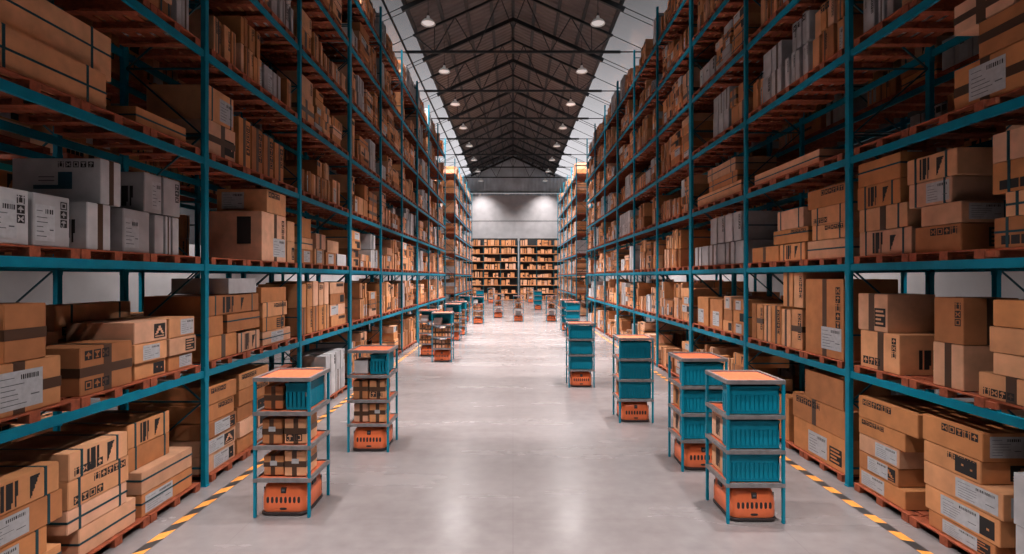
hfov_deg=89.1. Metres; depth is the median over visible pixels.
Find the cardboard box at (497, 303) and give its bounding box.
[495,301,500,305]
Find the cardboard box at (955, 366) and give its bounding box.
[933,341,993,390]
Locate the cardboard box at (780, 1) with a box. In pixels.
[779,0,820,10]
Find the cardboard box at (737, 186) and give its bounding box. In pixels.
[697,179,783,206]
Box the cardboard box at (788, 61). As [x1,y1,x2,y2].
[785,57,824,89]
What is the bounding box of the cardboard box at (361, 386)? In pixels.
[353,378,372,398]
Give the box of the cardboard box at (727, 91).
[724,86,737,110]
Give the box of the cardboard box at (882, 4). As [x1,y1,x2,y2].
[878,0,886,22]
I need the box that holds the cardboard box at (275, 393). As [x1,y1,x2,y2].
[264,382,286,408]
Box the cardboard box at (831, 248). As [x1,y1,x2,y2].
[807,237,859,258]
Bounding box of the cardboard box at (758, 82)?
[756,79,793,108]
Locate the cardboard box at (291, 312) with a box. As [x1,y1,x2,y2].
[284,307,305,335]
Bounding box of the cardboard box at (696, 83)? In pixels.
[683,81,715,104]
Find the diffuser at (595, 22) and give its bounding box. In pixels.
[592,20,603,25]
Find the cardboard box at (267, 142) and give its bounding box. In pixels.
[217,134,272,178]
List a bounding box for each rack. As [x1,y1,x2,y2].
[0,0,272,441]
[0,0,350,486]
[230,35,371,369]
[308,0,417,387]
[365,202,412,329]
[393,88,445,327]
[411,197,444,313]
[439,158,466,307]
[455,185,471,306]
[557,185,575,304]
[563,158,591,312]
[586,82,641,341]
[588,192,615,308]
[617,0,732,366]
[619,162,671,321]
[664,131,798,344]
[690,0,1023,486]
[768,59,1023,415]
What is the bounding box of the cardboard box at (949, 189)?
[909,176,1005,208]
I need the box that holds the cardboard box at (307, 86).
[272,70,312,104]
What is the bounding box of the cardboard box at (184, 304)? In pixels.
[144,293,257,316]
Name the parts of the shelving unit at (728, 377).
post, post, shelf panel, shelf panel, shelf panel, shelf, shelf, shelf, shelf, shelf panel, post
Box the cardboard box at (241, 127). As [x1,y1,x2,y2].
[233,116,249,168]
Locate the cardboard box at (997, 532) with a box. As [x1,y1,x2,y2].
[926,484,1016,547]
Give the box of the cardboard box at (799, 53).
[796,48,802,79]
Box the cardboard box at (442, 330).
[439,328,444,335]
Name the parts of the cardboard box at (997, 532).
printed panel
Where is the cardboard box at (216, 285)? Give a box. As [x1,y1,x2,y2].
[171,278,255,293]
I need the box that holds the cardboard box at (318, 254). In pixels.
[312,249,323,264]
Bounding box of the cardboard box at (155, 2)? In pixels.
[148,0,158,7]
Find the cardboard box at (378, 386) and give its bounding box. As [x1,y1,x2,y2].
[369,378,389,398]
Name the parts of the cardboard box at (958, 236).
panel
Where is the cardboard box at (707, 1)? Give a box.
[705,0,708,20]
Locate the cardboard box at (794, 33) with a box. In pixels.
[793,21,797,51]
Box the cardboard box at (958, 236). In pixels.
[916,223,994,252]
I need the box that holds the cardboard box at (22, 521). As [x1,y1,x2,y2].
[0,488,61,548]
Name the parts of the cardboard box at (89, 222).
printed panel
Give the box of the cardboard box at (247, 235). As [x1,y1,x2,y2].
[209,211,285,261]
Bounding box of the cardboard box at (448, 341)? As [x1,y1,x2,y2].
[445,339,450,347]
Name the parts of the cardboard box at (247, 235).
printed panel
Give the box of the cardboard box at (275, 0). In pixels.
[275,0,276,15]
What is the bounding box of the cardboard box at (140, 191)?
[110,172,160,213]
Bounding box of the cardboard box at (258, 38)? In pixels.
[255,31,262,58]
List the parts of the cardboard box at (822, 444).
printed panel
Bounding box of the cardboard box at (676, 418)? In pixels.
[673,410,679,432]
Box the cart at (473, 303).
[472,296,483,323]
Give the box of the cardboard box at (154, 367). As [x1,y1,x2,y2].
[132,358,164,380]
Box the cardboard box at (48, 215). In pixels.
[28,192,68,247]
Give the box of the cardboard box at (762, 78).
[761,78,762,103]
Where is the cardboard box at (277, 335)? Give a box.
[260,326,290,345]
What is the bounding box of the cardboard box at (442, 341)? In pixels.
[439,339,444,347]
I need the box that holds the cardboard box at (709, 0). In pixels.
[709,0,710,15]
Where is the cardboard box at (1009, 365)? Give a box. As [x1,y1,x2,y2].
[993,352,1023,379]
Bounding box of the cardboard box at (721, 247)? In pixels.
[718,243,725,264]
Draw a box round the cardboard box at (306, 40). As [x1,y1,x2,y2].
[260,24,310,54]
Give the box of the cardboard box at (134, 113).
[82,106,186,141]
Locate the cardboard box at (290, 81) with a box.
[246,81,290,107]
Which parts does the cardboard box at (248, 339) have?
printed panel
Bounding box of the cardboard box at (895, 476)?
[859,450,926,486]
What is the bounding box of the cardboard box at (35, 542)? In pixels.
[0,525,46,553]
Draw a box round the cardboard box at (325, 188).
[324,179,326,199]
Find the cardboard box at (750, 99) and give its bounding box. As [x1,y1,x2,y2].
[739,97,792,121]
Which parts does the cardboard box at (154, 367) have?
printed panel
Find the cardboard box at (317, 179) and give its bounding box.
[315,176,319,196]
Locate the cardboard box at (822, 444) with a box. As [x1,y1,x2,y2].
[794,415,859,474]
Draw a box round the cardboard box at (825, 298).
[806,279,897,360]
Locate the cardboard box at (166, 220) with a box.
[163,216,170,254]
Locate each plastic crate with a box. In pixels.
[285,375,324,408]
[370,350,393,373]
[422,312,433,319]
[435,314,452,322]
[447,305,460,311]
[460,297,469,301]
[474,298,482,302]
[567,303,578,309]
[567,312,578,318]
[570,325,592,338]
[570,341,592,353]
[570,356,592,368]
[621,341,650,357]
[621,361,650,378]
[621,382,650,397]
[679,361,723,384]
[679,388,722,411]
[679,415,711,438]
[722,383,779,413]
[722,417,779,447]
[722,452,779,480]
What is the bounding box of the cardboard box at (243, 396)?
[234,382,268,406]
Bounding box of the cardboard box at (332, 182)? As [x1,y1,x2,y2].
[296,179,334,203]
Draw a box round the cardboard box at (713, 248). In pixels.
[710,244,717,264]
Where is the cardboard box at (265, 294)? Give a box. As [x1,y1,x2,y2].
[255,287,285,302]
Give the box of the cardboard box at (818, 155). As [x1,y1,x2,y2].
[754,149,853,186]
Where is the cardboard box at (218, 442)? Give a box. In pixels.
[169,426,234,457]
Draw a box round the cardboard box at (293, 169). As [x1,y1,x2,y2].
[274,166,296,190]
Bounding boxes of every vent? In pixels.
[266,497,299,502]
[357,437,380,441]
[626,411,645,414]
[690,455,711,459]
[737,502,771,508]
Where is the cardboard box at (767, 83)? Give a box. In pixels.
[763,74,799,104]
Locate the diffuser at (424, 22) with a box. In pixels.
[422,20,433,25]
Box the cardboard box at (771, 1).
[770,0,773,15]
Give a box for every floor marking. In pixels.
[132,304,475,553]
[549,301,932,553]
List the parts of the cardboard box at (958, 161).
printed panel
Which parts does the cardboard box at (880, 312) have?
printed panel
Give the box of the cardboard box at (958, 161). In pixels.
[907,147,992,185]
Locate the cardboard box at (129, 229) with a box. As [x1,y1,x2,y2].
[110,208,148,252]
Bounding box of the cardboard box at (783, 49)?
[772,40,792,72]
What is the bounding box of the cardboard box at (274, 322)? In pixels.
[251,315,284,331]
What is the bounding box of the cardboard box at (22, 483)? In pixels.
[0,461,58,515]
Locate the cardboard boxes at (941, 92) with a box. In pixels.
[0,0,1023,409]
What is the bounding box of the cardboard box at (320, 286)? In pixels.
[318,284,322,304]
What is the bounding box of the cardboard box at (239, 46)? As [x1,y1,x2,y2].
[195,43,243,72]
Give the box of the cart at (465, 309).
[452,301,466,334]
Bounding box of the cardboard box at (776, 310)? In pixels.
[772,306,805,344]
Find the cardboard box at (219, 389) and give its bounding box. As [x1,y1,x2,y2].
[153,379,235,405]
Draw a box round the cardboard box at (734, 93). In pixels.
[730,87,738,107]
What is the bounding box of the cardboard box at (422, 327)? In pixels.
[420,324,425,331]
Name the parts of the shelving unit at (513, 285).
shelf, shelf, shelf, shelf, shelf, shelf, shelf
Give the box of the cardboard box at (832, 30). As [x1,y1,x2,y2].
[828,23,887,60]
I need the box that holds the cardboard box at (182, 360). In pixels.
[165,351,191,371]
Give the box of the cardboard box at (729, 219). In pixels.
[725,213,735,241]
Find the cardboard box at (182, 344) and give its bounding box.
[163,334,195,356]
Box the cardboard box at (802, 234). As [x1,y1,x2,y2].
[773,226,812,244]
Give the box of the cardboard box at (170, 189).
[155,177,179,217]
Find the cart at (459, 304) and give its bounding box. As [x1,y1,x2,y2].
[445,303,461,340]
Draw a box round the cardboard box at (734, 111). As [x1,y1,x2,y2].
[731,104,775,127]
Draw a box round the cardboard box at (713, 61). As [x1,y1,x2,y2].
[710,55,742,79]
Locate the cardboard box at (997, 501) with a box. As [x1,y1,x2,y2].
[924,460,1013,521]
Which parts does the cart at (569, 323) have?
post, post, shelf, shelf, shelf, shelf, post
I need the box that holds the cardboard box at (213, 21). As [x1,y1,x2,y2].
[209,16,217,52]
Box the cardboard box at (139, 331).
[66,319,166,344]
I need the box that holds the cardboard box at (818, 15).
[815,9,821,38]
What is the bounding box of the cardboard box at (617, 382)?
[616,379,618,393]
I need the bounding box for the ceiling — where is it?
[406,0,619,185]
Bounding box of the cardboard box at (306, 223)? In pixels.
[285,217,310,238]
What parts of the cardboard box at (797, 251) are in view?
printed panel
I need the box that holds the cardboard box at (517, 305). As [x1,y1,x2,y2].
[515,303,520,307]
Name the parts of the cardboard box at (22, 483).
printed panel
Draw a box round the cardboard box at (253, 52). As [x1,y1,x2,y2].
[252,29,254,55]
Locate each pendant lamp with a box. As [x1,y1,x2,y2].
[421,13,434,26]
[438,40,449,73]
[450,97,459,105]
[459,122,466,129]
[559,122,566,129]
[566,97,575,105]
[576,40,587,73]
[591,13,604,26]
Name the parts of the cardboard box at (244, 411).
printed panel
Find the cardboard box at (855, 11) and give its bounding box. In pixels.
[853,0,863,13]
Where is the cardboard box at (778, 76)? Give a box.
[772,66,818,96]
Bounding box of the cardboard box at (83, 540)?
[47,497,135,553]
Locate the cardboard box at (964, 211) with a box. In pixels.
[921,200,1005,226]
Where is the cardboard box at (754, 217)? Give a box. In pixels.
[734,211,782,240]
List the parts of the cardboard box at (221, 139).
printed panel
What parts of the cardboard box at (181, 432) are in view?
printed panel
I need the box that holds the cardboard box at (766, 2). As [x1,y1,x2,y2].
[764,0,792,25]
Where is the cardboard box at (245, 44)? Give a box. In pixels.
[243,17,247,47]
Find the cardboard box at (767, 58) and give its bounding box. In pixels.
[763,49,771,79]
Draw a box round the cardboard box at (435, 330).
[433,328,439,335]
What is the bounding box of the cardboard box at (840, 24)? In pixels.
[837,19,902,51]
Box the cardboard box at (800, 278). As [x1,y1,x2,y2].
[794,272,844,307]
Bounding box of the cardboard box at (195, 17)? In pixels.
[143,9,200,49]
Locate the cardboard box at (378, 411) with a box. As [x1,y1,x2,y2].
[369,402,389,421]
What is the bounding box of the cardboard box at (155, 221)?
[149,214,162,253]
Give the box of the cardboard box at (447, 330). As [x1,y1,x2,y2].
[445,328,450,335]
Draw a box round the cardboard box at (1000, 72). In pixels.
[954,39,1023,111]
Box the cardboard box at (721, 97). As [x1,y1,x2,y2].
[719,91,723,114]
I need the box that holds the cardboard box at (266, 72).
[229,64,271,94]
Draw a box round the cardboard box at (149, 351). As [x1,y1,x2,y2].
[132,340,166,364]
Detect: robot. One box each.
[262,473,322,514]
[353,424,392,450]
[421,345,433,355]
[434,350,450,361]
[447,332,458,340]
[460,327,464,334]
[474,317,482,323]
[494,312,501,317]
[514,315,522,320]
[535,305,540,309]
[547,315,555,320]
[562,323,565,330]
[570,371,591,386]
[616,401,648,421]
[674,438,711,469]
[713,478,775,520]
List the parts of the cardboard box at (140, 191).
printed panel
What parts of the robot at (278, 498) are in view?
emblem panel, trim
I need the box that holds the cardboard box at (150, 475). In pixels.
[126,447,191,494]
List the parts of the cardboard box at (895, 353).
printed panel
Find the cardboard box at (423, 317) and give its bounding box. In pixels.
[421,315,428,320]
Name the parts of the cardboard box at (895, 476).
printed panel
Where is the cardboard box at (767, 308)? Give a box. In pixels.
[764,305,782,341]
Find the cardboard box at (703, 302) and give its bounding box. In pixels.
[698,297,723,326]
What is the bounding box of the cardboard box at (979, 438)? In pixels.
[923,414,1023,461]
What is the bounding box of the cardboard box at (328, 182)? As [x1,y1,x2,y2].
[327,181,329,200]
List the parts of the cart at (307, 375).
post, shelf, shelf, shelf, shelf, shelf panel, shelf panel, shelf panel, shelf panel, post, post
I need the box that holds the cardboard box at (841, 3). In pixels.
[838,0,844,20]
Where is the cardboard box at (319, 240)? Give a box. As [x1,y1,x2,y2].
[310,233,325,249]
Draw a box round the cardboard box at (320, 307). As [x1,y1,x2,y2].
[317,305,323,330]
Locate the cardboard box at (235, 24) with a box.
[215,16,243,43]
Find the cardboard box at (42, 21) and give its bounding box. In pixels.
[0,0,111,81]
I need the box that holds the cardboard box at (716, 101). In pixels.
[714,96,718,118]
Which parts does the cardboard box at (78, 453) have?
printed panel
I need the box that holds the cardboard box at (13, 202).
[0,186,27,244]
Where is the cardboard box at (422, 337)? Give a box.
[420,335,425,342]
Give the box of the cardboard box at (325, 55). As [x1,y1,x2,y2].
[315,55,326,75]
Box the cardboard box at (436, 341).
[433,339,439,347]
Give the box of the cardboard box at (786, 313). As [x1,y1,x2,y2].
[782,309,791,346]
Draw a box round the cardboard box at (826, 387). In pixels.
[805,369,890,410]
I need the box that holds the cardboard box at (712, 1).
[711,0,732,15]
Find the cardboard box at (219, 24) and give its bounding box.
[165,20,220,60]
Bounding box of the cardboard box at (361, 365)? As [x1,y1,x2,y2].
[354,357,369,373]
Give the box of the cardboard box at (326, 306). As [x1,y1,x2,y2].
[324,304,328,328]
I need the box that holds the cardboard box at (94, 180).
[13,158,120,206]
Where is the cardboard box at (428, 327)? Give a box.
[425,325,430,331]
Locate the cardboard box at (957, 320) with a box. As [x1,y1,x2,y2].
[934,297,1017,344]
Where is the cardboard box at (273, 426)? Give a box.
[262,416,288,443]
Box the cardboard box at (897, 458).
[859,433,924,468]
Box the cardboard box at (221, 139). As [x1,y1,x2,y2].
[146,119,235,163]
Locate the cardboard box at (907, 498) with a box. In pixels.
[859,467,928,509]
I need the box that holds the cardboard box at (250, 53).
[249,50,252,79]
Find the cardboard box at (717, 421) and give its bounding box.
[712,410,722,441]
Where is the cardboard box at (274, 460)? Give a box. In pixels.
[264,450,285,474]
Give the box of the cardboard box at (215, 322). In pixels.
[194,315,222,337]
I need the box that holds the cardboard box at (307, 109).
[261,94,313,127]
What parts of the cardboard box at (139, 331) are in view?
printed panel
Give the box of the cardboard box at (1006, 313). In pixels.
[993,299,1023,328]
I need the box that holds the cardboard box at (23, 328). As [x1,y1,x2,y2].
[0,302,46,363]
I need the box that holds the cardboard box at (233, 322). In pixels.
[222,311,259,332]
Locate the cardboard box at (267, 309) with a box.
[254,301,286,317]
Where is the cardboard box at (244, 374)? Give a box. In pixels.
[182,364,267,390]
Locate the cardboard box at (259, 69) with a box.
[223,58,261,89]
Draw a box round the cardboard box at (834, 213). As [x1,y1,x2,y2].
[812,203,858,225]
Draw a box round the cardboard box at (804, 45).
[803,45,804,75]
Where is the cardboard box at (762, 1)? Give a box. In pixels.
[761,0,789,26]
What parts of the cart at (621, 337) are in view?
post, post, shelf panel, shelf, shelf, shelf panel, shelf, shelf, shelf panel, post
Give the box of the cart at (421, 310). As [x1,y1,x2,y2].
[418,309,439,355]
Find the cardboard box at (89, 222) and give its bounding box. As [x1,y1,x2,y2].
[68,202,109,250]
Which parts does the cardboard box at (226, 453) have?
printed panel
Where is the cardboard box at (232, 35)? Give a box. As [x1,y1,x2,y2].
[176,31,235,66]
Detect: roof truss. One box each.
[393,0,640,53]
[414,39,619,91]
[430,74,602,119]
[441,101,593,139]
[446,121,590,156]
[450,137,573,167]
[461,150,588,184]
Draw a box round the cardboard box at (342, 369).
[340,365,344,388]
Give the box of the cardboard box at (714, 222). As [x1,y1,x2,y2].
[711,218,721,244]
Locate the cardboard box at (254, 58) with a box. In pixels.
[215,55,256,85]
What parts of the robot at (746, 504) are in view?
trim, emblem panel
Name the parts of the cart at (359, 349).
post, shelf, shelf, shelf, shelf panel, shelf, shelf panel, shelf panel, shelf panel, post, post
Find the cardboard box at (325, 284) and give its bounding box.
[318,282,328,304]
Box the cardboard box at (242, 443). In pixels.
[234,425,262,454]
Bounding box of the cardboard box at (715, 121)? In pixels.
[713,116,741,139]
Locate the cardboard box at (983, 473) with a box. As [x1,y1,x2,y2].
[924,440,1023,484]
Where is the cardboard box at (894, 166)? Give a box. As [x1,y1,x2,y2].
[858,152,938,187]
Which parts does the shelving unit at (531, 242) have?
shelf, shelf, shelf, shelf, shelf, shelf, shelf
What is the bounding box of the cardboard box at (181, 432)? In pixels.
[169,411,235,440]
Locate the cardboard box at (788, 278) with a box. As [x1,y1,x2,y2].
[783,272,793,306]
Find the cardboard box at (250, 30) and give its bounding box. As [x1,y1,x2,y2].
[248,25,252,51]
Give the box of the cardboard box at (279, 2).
[254,0,282,24]
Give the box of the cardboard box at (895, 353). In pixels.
[861,329,934,374]
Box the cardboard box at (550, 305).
[548,303,554,307]
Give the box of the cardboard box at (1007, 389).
[979,371,1023,405]
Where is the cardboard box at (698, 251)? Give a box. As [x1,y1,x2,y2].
[695,247,701,265]
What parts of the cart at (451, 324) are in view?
post, shelf, shelf, post, post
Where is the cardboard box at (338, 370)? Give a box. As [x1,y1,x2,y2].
[335,368,339,390]
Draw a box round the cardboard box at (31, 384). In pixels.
[0,355,60,418]
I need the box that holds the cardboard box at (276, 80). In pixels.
[272,71,280,100]
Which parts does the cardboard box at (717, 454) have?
printed panel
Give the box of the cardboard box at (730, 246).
[726,242,735,263]
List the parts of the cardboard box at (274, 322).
printed panel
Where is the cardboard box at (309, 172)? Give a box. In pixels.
[308,171,310,193]
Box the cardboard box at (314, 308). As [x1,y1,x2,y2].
[311,306,317,331]
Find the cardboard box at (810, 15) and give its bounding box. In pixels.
[806,10,818,40]
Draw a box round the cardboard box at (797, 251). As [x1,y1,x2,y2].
[780,242,807,260]
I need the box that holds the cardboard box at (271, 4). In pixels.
[268,0,274,12]
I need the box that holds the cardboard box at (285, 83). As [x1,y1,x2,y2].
[252,78,289,108]
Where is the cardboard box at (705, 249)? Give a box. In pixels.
[702,246,709,265]
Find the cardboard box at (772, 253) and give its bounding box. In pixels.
[752,245,779,262]
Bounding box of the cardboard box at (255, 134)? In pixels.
[250,126,261,173]
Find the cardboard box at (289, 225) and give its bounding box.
[286,221,293,241]
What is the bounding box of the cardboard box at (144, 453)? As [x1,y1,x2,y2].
[127,432,168,472]
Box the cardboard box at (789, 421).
[778,394,793,440]
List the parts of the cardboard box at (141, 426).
printed panel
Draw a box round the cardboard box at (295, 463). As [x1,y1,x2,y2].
[284,445,316,475]
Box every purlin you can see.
[401,0,472,173]
[436,0,483,165]
[464,0,493,163]
[490,2,503,158]
[511,0,514,153]
[522,2,535,158]
[532,0,561,163]
[542,0,589,165]
[553,0,624,173]
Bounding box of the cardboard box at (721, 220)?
[718,216,727,242]
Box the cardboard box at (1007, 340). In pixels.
[990,326,1023,355]
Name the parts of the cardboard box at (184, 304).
printed panel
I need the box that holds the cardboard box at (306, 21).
[291,6,311,37]
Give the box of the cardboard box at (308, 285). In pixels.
[266,283,311,306]
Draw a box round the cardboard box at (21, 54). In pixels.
[0,23,106,110]
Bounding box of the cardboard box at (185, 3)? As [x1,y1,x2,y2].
[121,0,188,34]
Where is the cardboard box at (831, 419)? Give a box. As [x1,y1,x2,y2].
[793,391,859,439]
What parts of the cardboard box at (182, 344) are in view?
printed panel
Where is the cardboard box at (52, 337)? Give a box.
[46,332,57,344]
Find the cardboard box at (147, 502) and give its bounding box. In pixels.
[126,466,191,517]
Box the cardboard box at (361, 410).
[354,403,370,421]
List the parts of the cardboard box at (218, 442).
printed panel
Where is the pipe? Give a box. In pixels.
[381,0,467,180]
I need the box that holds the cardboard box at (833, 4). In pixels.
[828,0,838,26]
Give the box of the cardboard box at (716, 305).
[710,299,723,329]
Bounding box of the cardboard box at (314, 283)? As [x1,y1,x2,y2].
[273,281,317,305]
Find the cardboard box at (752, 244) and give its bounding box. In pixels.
[736,240,775,263]
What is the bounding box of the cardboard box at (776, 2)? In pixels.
[774,0,778,11]
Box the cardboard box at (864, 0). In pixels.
[864,0,930,36]
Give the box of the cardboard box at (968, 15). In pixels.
[954,0,1020,35]
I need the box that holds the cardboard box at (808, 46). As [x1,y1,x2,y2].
[805,42,864,73]
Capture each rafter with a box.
[382,0,653,25]
[406,18,627,72]
[423,59,609,104]
[436,89,593,127]
[442,130,583,161]
[444,112,588,147]
[458,144,569,170]
[467,156,565,179]
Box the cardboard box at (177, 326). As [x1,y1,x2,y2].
[112,316,193,338]
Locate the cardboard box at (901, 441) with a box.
[859,416,925,452]
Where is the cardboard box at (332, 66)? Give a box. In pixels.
[311,61,334,79]
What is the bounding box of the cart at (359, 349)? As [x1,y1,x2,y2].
[347,345,397,451]
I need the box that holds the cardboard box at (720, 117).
[718,112,723,133]
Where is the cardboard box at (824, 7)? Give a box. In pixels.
[821,1,828,32]
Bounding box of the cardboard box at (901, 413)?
[859,395,969,438]
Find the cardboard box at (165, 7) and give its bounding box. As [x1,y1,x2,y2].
[94,0,170,21]
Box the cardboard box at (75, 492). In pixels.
[59,455,127,510]
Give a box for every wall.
[0,0,425,311]
[429,155,596,297]
[599,100,1023,298]
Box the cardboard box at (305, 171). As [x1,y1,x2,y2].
[304,170,307,191]
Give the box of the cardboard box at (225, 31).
[180,24,229,66]
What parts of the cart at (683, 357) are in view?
post, post, shelf, shelf, shelf panel, shelf, shelf panel, shelf panel, shelf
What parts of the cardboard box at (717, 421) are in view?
printed panel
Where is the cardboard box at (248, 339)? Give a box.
[236,329,259,352]
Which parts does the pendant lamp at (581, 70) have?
lamp shade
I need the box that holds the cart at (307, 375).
[253,368,329,517]
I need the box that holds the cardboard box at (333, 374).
[330,371,335,394]
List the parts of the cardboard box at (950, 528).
printed panel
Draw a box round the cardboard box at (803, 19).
[798,11,812,44]
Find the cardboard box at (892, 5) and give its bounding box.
[887,0,948,21]
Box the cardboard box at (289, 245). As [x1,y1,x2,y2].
[286,241,293,262]
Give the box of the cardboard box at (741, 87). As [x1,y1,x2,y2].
[738,80,755,101]
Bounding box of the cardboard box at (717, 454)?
[712,443,722,471]
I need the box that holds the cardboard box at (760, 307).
[757,304,782,339]
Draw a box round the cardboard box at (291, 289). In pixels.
[258,284,305,307]
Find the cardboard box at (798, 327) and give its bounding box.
[791,309,805,349]
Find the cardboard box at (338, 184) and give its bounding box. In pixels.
[337,182,339,205]
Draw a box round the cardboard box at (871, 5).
[866,0,933,33]
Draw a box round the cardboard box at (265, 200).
[217,189,285,216]
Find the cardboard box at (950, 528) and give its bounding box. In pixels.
[929,509,1015,553]
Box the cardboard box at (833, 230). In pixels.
[812,221,862,240]
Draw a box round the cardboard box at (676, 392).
[673,384,679,407]
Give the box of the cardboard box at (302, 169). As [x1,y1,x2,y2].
[302,169,303,190]
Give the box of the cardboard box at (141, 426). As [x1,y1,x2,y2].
[60,410,168,449]
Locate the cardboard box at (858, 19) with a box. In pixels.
[843,14,900,49]
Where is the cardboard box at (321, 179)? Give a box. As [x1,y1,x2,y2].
[320,178,322,198]
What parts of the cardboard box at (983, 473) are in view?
panel, panel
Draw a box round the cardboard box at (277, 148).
[273,142,282,181]
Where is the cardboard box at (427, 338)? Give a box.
[425,335,431,342]
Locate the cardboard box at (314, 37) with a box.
[276,32,316,62]
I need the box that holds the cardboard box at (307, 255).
[294,249,312,263]
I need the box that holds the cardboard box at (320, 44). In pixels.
[319,41,321,64]
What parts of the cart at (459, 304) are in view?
post, post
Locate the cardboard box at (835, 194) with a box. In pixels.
[808,182,859,209]
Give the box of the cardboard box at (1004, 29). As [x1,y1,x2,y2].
[978,0,1023,58]
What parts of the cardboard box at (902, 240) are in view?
printed panel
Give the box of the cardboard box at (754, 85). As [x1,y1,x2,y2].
[753,83,802,112]
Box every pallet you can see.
[0,66,79,108]
[0,99,149,135]
[0,243,79,258]
[0,399,79,423]
[41,249,149,261]
[58,379,149,407]
[63,3,199,46]
[64,128,199,154]
[86,516,149,553]
[93,253,199,263]
[131,365,199,386]
[139,49,246,80]
[139,153,246,172]
[145,483,199,522]
[180,257,246,265]
[183,76,274,101]
[183,168,274,183]
[192,352,246,368]
[192,452,246,481]
[209,0,274,18]
[218,179,296,192]
[218,260,274,266]
[231,97,296,118]
[233,344,274,357]
[242,438,262,457]
[247,15,296,43]
[251,261,296,267]
[252,118,320,135]
[252,263,320,268]
[260,45,320,68]
[263,338,296,348]
[274,191,320,201]
[275,65,335,84]
[276,132,335,146]
[286,198,335,207]
[290,331,320,340]
[291,0,335,23]
[294,143,348,155]
[294,204,348,212]
[305,264,335,268]
[312,21,348,41]
[313,82,348,98]
[313,155,361,165]
[313,211,361,217]
[313,327,335,334]
[322,43,361,61]
[323,99,361,113]
[326,215,371,221]
[329,265,348,269]
[330,111,371,123]
[330,163,371,172]
[333,59,371,74]
[333,385,346,396]
[334,323,348,330]
[337,267,361,270]
[338,171,379,178]
[339,219,379,224]
[342,0,361,9]
[342,7,371,26]
[346,319,361,325]
[352,223,388,228]
[354,178,388,185]
[355,122,379,132]
[355,133,388,142]
[356,317,371,322]
[359,73,379,86]
[362,183,395,190]
[362,267,371,270]
[363,226,395,230]
[364,25,379,40]
[364,87,388,99]
[368,229,401,233]
[369,42,388,57]
[369,314,379,319]
[370,189,401,194]
[374,141,395,149]
[375,148,401,155]
[378,98,395,108]
[382,55,395,68]
[385,234,412,237]
[386,194,407,199]
[386,198,412,202]
[387,68,401,78]
[388,108,401,117]
[388,156,407,162]
[391,79,407,90]
[392,89,412,98]
[392,162,412,167]
[394,118,407,126]
[394,125,412,133]
[622,198,649,202]
[622,234,649,237]
[628,79,654,90]
[628,118,644,126]
[628,156,655,162]
[628,194,655,199]
[635,67,662,78]
[635,107,653,117]
[635,148,660,155]
[635,188,665,194]
[635,229,668,233]
[641,56,662,68]
[641,98,666,108]
[641,141,667,149]
[641,184,676,190]
[641,226,672,230]
[648,42,668,57]
[648,87,671,99]
[648,133,674,142]
[648,178,683,185]
[648,223,686,228]
[658,24,687,40]
[658,73,683,86]
[658,122,681,132]
[658,170,700,178]
[658,219,699,224]
[658,314,668,319]
[658,364,667,372]
[667,8,697,26]
[667,59,707,74]
[667,111,688,123]
[667,163,709,172]
[667,215,713,221]
[667,267,704,270]
[667,317,676,322]
[667,370,679,376]
[677,0,698,9]
[677,43,716,61]
[677,99,713,113]
[677,155,727,165]
[677,211,727,217]
[677,266,704,270]
[677,319,697,325]
[692,21,726,41]
[692,82,741,98]
[692,143,743,155]
[692,204,743,212]
[692,265,720,269]
[692,323,707,330]
[706,0,760,23]
[706,65,762,84]
[706,132,767,146]
[706,198,767,207]
[706,264,739,268]
[706,327,730,334]
[723,45,774,68]
[723,118,792,135]
[723,191,792,201]
[723,263,782,268]
[723,331,756,340]
[748,14,799,43]
[748,97,829,118]
[748,179,829,192]
[748,261,798,267]
[748,338,785,348]
[773,0,827,18]
[773,76,866,101]
[773,168,858,183]
[773,260,832,266]
[773,344,817,357]
[779,435,806,457]
[804,49,914,80]
[804,153,888,172]
[804,257,875,265]
[804,352,860,368]
[804,452,858,481]
[854,3,953,46]
[854,128,992,154]
[854,253,938,263]
[854,365,932,386]
[854,483,928,522]
[909,99,1023,135]
[909,249,1017,261]
[909,379,991,407]
[909,516,977,553]
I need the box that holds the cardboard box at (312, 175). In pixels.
[311,173,313,194]
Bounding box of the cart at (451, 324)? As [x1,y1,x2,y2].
[431,311,453,361]
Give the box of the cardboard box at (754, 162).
[707,156,776,182]
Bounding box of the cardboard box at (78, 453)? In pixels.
[0,431,126,481]
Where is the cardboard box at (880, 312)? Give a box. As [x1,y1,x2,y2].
[859,293,934,332]
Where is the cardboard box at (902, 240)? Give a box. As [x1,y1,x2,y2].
[860,226,922,255]
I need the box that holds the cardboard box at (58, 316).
[46,301,129,338]
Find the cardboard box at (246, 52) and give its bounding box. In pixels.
[185,47,248,76]
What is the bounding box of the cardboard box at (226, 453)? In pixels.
[191,441,234,474]
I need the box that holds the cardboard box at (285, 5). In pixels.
[256,0,287,27]
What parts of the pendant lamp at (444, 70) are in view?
lamp shade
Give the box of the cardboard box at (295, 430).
[284,412,316,443]
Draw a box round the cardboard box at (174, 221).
[170,218,178,254]
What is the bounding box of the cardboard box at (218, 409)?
[145,395,233,423]
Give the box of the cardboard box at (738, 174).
[709,169,769,191]
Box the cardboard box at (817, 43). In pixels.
[813,36,875,71]
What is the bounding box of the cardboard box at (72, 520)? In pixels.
[46,481,126,535]
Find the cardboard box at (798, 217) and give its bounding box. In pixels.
[778,206,811,230]
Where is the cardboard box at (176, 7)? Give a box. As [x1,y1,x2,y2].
[170,0,181,25]
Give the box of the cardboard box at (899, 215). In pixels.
[859,202,920,231]
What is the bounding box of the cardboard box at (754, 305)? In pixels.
[752,303,782,338]
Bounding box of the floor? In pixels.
[15,298,977,553]
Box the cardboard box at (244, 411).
[234,395,264,422]
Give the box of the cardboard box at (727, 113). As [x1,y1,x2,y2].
[724,107,731,129]
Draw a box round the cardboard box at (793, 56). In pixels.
[791,51,842,85]

